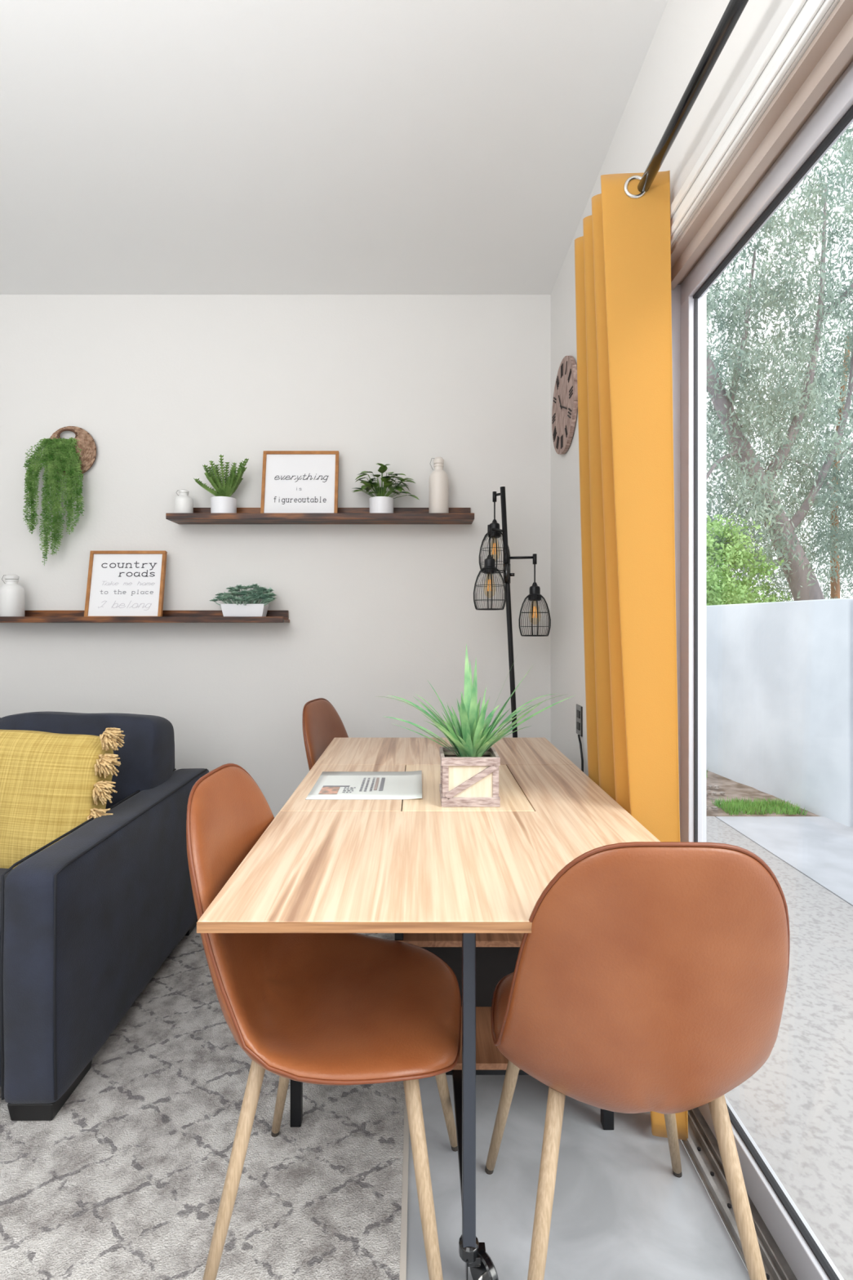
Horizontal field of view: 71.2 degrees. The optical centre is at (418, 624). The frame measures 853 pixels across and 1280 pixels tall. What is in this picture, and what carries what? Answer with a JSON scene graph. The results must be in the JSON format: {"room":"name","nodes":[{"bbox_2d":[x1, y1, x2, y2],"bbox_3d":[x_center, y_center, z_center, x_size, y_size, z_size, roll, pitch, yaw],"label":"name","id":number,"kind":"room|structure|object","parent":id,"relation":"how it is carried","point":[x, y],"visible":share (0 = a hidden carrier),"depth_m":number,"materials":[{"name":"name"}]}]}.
{"room":"living room","nodes":[
{"label":"living room","id":0,"kind":"room"},
{"bbox_2d":[0,294,551,817],"bbox_3d":[-1.390,-0.160,2.770,4.260,2.680,0.120,0,0,0],"label":"wall","id":1,"kind":"structure","parent":0,"point":[163,387],"depth_m":2.71,"materials":[{"name":"white paint"}]},
{"bbox_2d":[49,426,96,475],"bbox_3d":[-1.572,-0.782,2.687,0.228,0.228,0.047,0,0,0],"label":"wall basket","id":2,"kind":"object","parent":1,"relation":"attached to","point":[86,443],"visible":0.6,"depth_m":2.68,"materials":[{"name":"wicker"}]},
{"bbox_2d":[22,437,84,564],"bbox_3d":[-1.622,-0.547,2.654,0.272,0.574,0.058,0,0,0],"label":"trailing plant","id":3,"kind":"object","parent":2,"relation":"hanging from","point":[64,446],"visible":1,"depth_m":2.64,"materials":[{"name":"green plant"}]},
{"bbox_2d":[0,610,289,622],"bbox_3d":[-1.254,-0.035,2.639,1.333,0.056,0.139,0,0,0],"label":"ledge","id":4,"kind":"object","parent":1,"relation":"attached to","point":[30,616],"visible":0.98,"depth_m":2.57,"materials":[{"name":"brown wood"}]},
{"bbox_2d":[0,574,24,616],"bbox_3d":[-1.800,-0.120,2.632,0.096,0.198,0.096,0,0,0],"label":"ceramic bottle","id":5,"kind":"object","parent":4,"relation":"on","point":[11,594],"visible":0.91,"depth_m":2.60,"materials":[{"name":"white ceramic"}]},
{"bbox_2d":[84,551,167,616],"bbox_3d":[-1.303,-0.174,2.647,0.338,0.310,0.070,0,0,0],"label":"framed sign","id":6,"kind":"object","parent":4,"relation":"on","point":[120,583],"visible":0.96,"depth_m":2.65,"materials":[{"name":"white paper"}]},
{"bbox_2d":[209,583,275,616],"bbox_3d":[-0.768,-0.102,2.620,0.292,0.162,0.126,0,0,0],"label":"succulent planter","id":7,"kind":"object","parent":4,"relation":"on","point":[237,609],"visible":1,"depth_m":2.60,"materials":[{"name":"white"}]},
{"bbox_2d":[165,507,474,524],"bbox_3d":[-0.426,-0.491,2.639,1.333,0.074,0.139,0,0,0],"label":"ledge","id":8,"kind":"object","parent":1,"relation":"attached to","point":[200,515],"visible":0.91,"depth_m":2.58,"materials":[{"name":"brown wood"}]},
{"bbox_2d":[174,489,193,513],"bbox_3d":[-1.039,-0.530,2.632,0.078,0.125,0.078,0,0,0],"label":"ceramic bottle","id":9,"kind":"object","parent":8,"relation":"on","point":[184,504],"visible":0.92,"depth_m":2.60,"materials":[{"name":"white ceramic"}]},
{"bbox_2d":[193,454,248,513],"bbox_3d":[-0.868,-0.604,2.632,0.254,0.272,0.110,0,0,0],"label":"potted plant","id":10,"kind":"object","parent":8,"relation":"on","point":[222,502],"visible":1,"depth_m":2.61,"materials":[{"name":"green plant"}]},
{"bbox_2d":[260,450,338,513],"bbox_3d":[-0.528,-0.621,2.647,0.338,0.310,0.070,0,0,0],"label":"framed sign","id":11,"kind":"object","parent":8,"relation":"on","point":[294,482],"visible":0.94,"depth_m":2.65,"materials":[{"name":"white paper"}]},
{"bbox_2d":[352,462,418,513],"bbox_3d":[-0.150,-0.590,2.615,0.308,0.244,0.178,0,0,0],"label":"potted plant","id":12,"kind":"object","parent":8,"relation":"on","point":[381,503],"visible":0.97,"depth_m":2.60,"materials":[{"name":"green plant"}]},
{"bbox_2d":[428,457,448,513],"bbox_3d":[0.088,-0.602,2.632,0.087,0.268,0.087,0,0,0],"label":"ceramic bottle","id":13,"kind":"object","parent":8,"relation":"on","point":[438,482],"visible":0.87,"depth_m":2.60,"materials":[{"name":"beige ceramic"}]},
{"bbox_2d":[0,0,668,294],"bbox_3d":[-1.390,-1.560,0.055,4.260,0.120,5.550,0,0,0],"label":"ceiling","id":14,"kind":"structure","parent":0,"point":[148,147],"depth_m":1.84,"materials":[{"name":"white paint"}]},
{"bbox_2d":[193,924,750,1279],"bbox_3d":[-1.460,1.240,0.055,4.120,0.120,5.550,0,0,0],"label":"floor","id":15,"kind":"structure","parent":0,"point":[620,1211],"depth_m":1.22,"materials":[{"name":"concrete"}]},
{"bbox_2d":[0,928,408,1279],"bbox_3d":[-1.562,1.176,0.946,3.077,0.008,2.692,0,0,0],"label":"area rug","id":16,"kind":"object","parent":15,"relation":"on","point":[126,1181],"visible":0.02,"depth_m":1.28,"materials":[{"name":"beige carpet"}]},
{"bbox_2d":[0,711,208,1120],"bbox_3d":[-1.571,0.744,1.901,1.464,0.856,1.062,0,0,0],"label":"sofa","id":17,"kind":"object","parent":16,"relation":"on","point":[88,918],"visible":0.84,"depth_m":1.57,"materials":[{"name":"blue fabric"}]},
{"bbox_2d":[0,867,13,933],"bbox_3d":[-1.276,0.800,1.778,0.595,0.164,0.816,0,0,0],"label":"seat cushion","id":18,"kind":"object","parent":17,"relation":"on","point":[2,928],"depth_m":1.61,"materials":[{"name":"blue fabric"}]},
{"bbox_2d":[0,727,124,868],"bbox_3d":[-1.173,0.562,1.849,0.520,0.482,0.230,0,0,6],"label":"throw pillow","id":19,"kind":"object","parent":17,"relation":"on","point":[51,784],"visible":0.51,"depth_m":1.79,"materials":[{"name":"yellow fabric"}]},
{"bbox_2d":[0,711,174,812],"bbox_3d":[-1.246,0.555,2.183,0.638,0.480,0.298,0,0,0],"label":"cushion","id":20,"kind":"object","parent":17,"relation":"on","point":[147,753],"depth_m":2.11,"materials":[{"name":"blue fabric"}]},
{"bbox_2d":[186,763,461,1279],"bbox_3d":[-0.165,0.731,1.152,0.497,0.886,0.448,0,0,5],"label":"dining chair","id":21,"kind":"object","parent":16,"relation":"on","point":[336,1009],"visible":0.88,"depth_m":1.07,"materials":[{"name":"tan leather"},{"name":"light wood"}]},
{"bbox_2d":[302,697,348,770],"bbox_3d":[-0.178,0.739,2.285,0.497,0.886,0.448,0,0,14],"label":"dining chair","id":22,"kind":"object","parent":16,"relation":"on","point":[322,723],"visible":0.26,"depth_m":2.29,"materials":[{"name":"brown leather"}]},
{"bbox_2d":[196,737,660,1279],"bbox_3d":[0.079,0.805,1.560,0.801,0.750,1.399,0,0,0],"label":"dining table","id":23,"kind":"object","parent":15,"relation":"on","point":[463,886],"visible":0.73,"depth_m":1.18,"materials":[{"name":"brown wood"}]},
{"bbox_2d":[305,770,422,799],"bbox_3d":[-0.135,0.426,1.588,0.286,0.007,0.262,0,0,0],"label":"magazine","id":24,"kind":"object","parent":23,"relation":"on","point":[331,785],"visible":1,"depth_m":1.57,"materials":[{"name":"white paper"}]},
{"bbox_2d":[318,785,349,794],"bbox_3d":[-0.218,0.427,1.538,0.070,0.001,0.077,0,0,0],"label":"photo","id":25,"kind":"object","parent":24,"relation":"on","point":[322,789],"depth_m":1.54,"materials":[{"name":"orange"}]},
{"bbox_2d":[342,777,385,792],"bbox_3d":[-0.144,0.427,1.594,0.102,0.001,0.162,0,0,0],"label":"print","id":26,"kind":"object","parent":24,"relation":"on","point":[348,784],"depth_m":1.58,"materials":[{"name":"grey paper"}]},
{"bbox_2d":[394,933,524,946],"bbox_3d":[0.182,0.737,1.596,0.476,0.014,0.448,0,0,0],"label":"shelf","id":27,"kind":"object","parent":23,"relation":"attached to","point":[420,940],"depth_m":1.38,"materials":[{"name":"brown wood"}]},
{"bbox_2d":[440,746,500,806],"bbox_3d":[0.122,0.371,1.462,0.138,0.116,0.126,0,0,0],"label":"planter","id":28,"kind":"object","parent":23,"relation":"on","point":[465,781],"visible":1,"depth_m":1.40,"materials":[{"name":"brown wood"}]},
{"bbox_2d":[375,643,573,756],"bbox_3d":[0.128,0.194,1.466,0.453,0.291,0.286,0,0,-24],"label":"potted plant","id":29,"kind":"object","parent":28,"relation":"in","point":[473,737],"depth_m":1.45,"materials":[{"name":"green plant"}]},
{"bbox_2d":[452,1006,521,1070],"bbox_3d":[0.182,1.020,1.596,0.476,0.015,0.448,0,0,0],"label":"shelf","id":30,"kind":"object","parent":23,"relation":"attached to","point":[488,1057],"depth_m":1.42,"materials":[{"name":"brown wood"}]},
{"bbox_2d":[473,486,551,737],"bbox_3d":[0.381,0.305,2.453,0.322,1.750,0.245,0,0,0],"label":"floor lamp","id":31,"kind":"object","parent":15,"relation":"on","point":[494,531],"visible":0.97,"depth_m":2.46,"materials":[{"name":"black metal"}]},
{"bbox_2d":[483,554,496,573],"bbox_3d":[0.285,-0.241,2.395,0.054,0.076,0.054,0,0,0],"label":"socket","id":32,"kind":"object","parent":31,"relation":"attached to","point":[489,567],"depth_m":2.38,"materials":[{"name":"black metal"}]},
{"bbox_2d":[488,519,501,538],"bbox_3d":[0.318,-0.401,2.500,0.054,0.076,0.054,0,0,0],"label":"socket","id":33,"kind":"object","parent":31,"relation":"attached to","point":[495,525],"depth_m":2.48,"materials":[{"name":"black metal"}]},
{"bbox_2d":[502,563,515,583],"bbox_3d":[0.373,-0.210,2.470,0.048,0.080,0.032,0,0,0],"label":"switch","id":34,"kind":"object","parent":31,"relation":"attached to","point":[507,574],"depth_m":2.46,"materials":[{"name":"black"}]},
{"bbox_2d":[528,582,541,600],"bbox_3d":[0.477,-0.134,2.450,0.054,0.076,0.054,0,0,0],"label":"socket","id":35,"kind":"object","parent":31,"relation":"attached to","point":[535,594],"depth_m":2.43,"materials":[{"name":"black metal"}]},
{"bbox_2d":[484,841,790,1279],"bbox_3d":[0.350,0.739,1.052,0.448,0.886,0.497,0,0,1],"label":"dining chair","id":36,"kind":"object","parent":15,"relation":"on","point":[647,976],"visible":1,"depth_m":0.85,"materials":[{"name":"tan leather"},{"name":"light wood"}]},
{"bbox_2d":[551,0,839,776],"bbox_3d":[0.670,-0.160,0.055,0.140,2.680,5.310,0,0,0],"label":"wall","id":37,"kind":"structure","parent":0,"point":[686,28],"depth_m":1.62,"materials":[{"name":"white paint"}]},
{"bbox_2d":[551,355,577,454],"bbox_3d":[0.585,-0.882,2.410,0.022,0.374,0.374,0,0,0],"label":"wall clock","id":38,"kind":"object","parent":37,"relation":"attached to","point":[565,401],"visible":0.99,"depth_m":2.36,"materials":[{"name":"brown wood"}]},
{"bbox_2d":[576,703,582,737],"bbox_3d":[0.596,0.357,2.215,0.008,0.111,0.072,0,0,0],"label":"outlet plate","id":39,"kind":"object","parent":37,"relation":"attached to","point":[579,708],"visible":1,"depth_m":2.20,"materials":[{"name":"black"}]},
{"bbox_2d":[577,734,583,772],"bbox_3d":[0.547,0.790,2.291,0.047,0.770,0.356,0,0,-19],"label":"power cord","id":40,"kind":"object","parent":37,"relation":"attached to","point":[579,735],"visible":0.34,"depth_m":2.15,"materials":[{"name":"black plastic"}]},
{"bbox_2d":[637,0,748,192],"bbox_3d":[0.550,-0.997,0.130,0.099,0.070,3.460,0,0,0],"label":"curtain rod","id":41,"kind":"object","parent":37,"relation":"attached to","point":[734,10],"visible":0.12,"depth_m":1.11,"materials":[{"name":"black metal"}]},
{"bbox_2d":[574,170,688,1140],"bbox_3d":[0.516,0.059,1.548,0.185,2.211,0.416,0,0,0],"label":"curtain","id":42,"kind":"object","parent":41,"relation":"hanging from","point":[623,255],"visible":0.77,"depth_m":1.38,"materials":[{"name":"orange fabric"}]},
{"bbox_2d":[670,0,835,245],"bbox_3d":[0.591,-0.937,0.125,0.018,0.078,2.990,0,0,0],"label":"trim","id":43,"kind":"structure","parent":37,"relation":"attached to","point":[802,17],"depth_m":1.05,"materials":[{"name":"white"}]},
{"bbox_2d":[671,0,852,1279],"bbox_3d":[0.675,0.142,0.125,0.150,2.076,2.850,0,0,0],"label":"door","id":44,"kind":"structure","parent":37,"relation":"in","point":[813,108],"depth_m":1.26,"materials":[{"name":"silver metal"}]},
{"bbox_2d":[724,1088,852,1279],"bbox_3d":[0.770,1.252,-0.585,0.060,0.136,6.830,0,0,0],"label":"trim","id":45,"kind":"structure","parent":37,"relation":"attached to","point":[816,1224],"depth_m":1.24,"materials":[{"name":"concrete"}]},
{"bbox_2d":[706,769,852,906],"bbox_3d":[8.375,1.250,7.845,15.250,0.140,23.690,0,0,0],"label":"ground","id":46,"kind":"structure","parent":0,"point":[820,848],"depth_m":3.35,"materials":[{"name":"grey concrete"}]},
{"bbox_2d":[706,785,726,809],"bbox_3d":[1.829,1.178,4.438,0.698,0.024,1.337,0,0,0],"label":"gravel","id":47,"kind":"object","parent":46,"relation":"on","point":[717,787],"visible":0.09,"depth_m":4.14,"materials":[{"name":"grey gravel"}]},
{"bbox_2d":[706,506,785,605],"bbox_3d":[4.029,-0.090,8.088,2.048,2.986,1.706,0,0,-16],"label":"bush","id":48,"kind":"object","parent":46,"relation":"on","point":[731,595],"visible":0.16,"depth_m":7.88,"materials":[{"name":"green plant"}]},
{"bbox_2d":[712,575,792,604],"bbox_3d":[5.647,0.202,10.170,2.635,2.302,2.147,0,0,16],"label":"bush","id":49,"kind":"object","parent":46,"relation":"on","point":[763,583],"visible":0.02,"depth_m":10.10,"materials":[{"name":"green plant"}]},
{"bbox_2d":[711,795,808,815],"bbox_3d":[2.185,1.174,3.836,0.522,0.072,0.282,0,0,0],"label":"grass tuft","id":50,"kind":"object","parent":46,"relation":"on","point":[750,806],"visible":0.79,"depth_m":3.80,"materials":[{"name":"green plant"}]},
{"bbox_2d":[706,123,852,600],"bbox_3d":[5.861,-3.628,9.092,6.283,9.914,3.910,0,0,0],"label":"eucalyptus tree","id":51,"kind":"object","parent":46,"relation":"on","point":[799,574],"visible":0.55,"depth_m":8.67,"materials":[{"name":"green plant"}]},
{"bbox_2d":[706,597,852,826],"bbox_3d":[2.353,0.588,6.350,0.174,1.485,5.733,0,0,-5],"label":"wall","id":52,"kind":"structure","parent":46,"relation":"on","point":[780,674],"depth_m":4.03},
{"bbox_2d":[706,322,852,602],"bbox_3d":[7.697,-2.269,11.370,5.041,7.098,3.063,0,0,4],"label":"eucalyptus tree","id":53,"kind":"object","parent":46,"relation":"on","point":[834,593],"visible":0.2,"depth_m":11.16,"materials":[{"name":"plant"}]},
{"label":"outside","id":54,"kind":"structure","parent":0,"visible":0},
{"bbox_2d":[706,816,852,1266],"bbox_3d":[1.315,1.255,-0.155,1.030,0.130,7.690,0,0,0],"label":"floor","id":55,"kind":"structure","parent":54,"point":[801,1099],"depth_m":1.62,"materials":[{"name":"concrete"}]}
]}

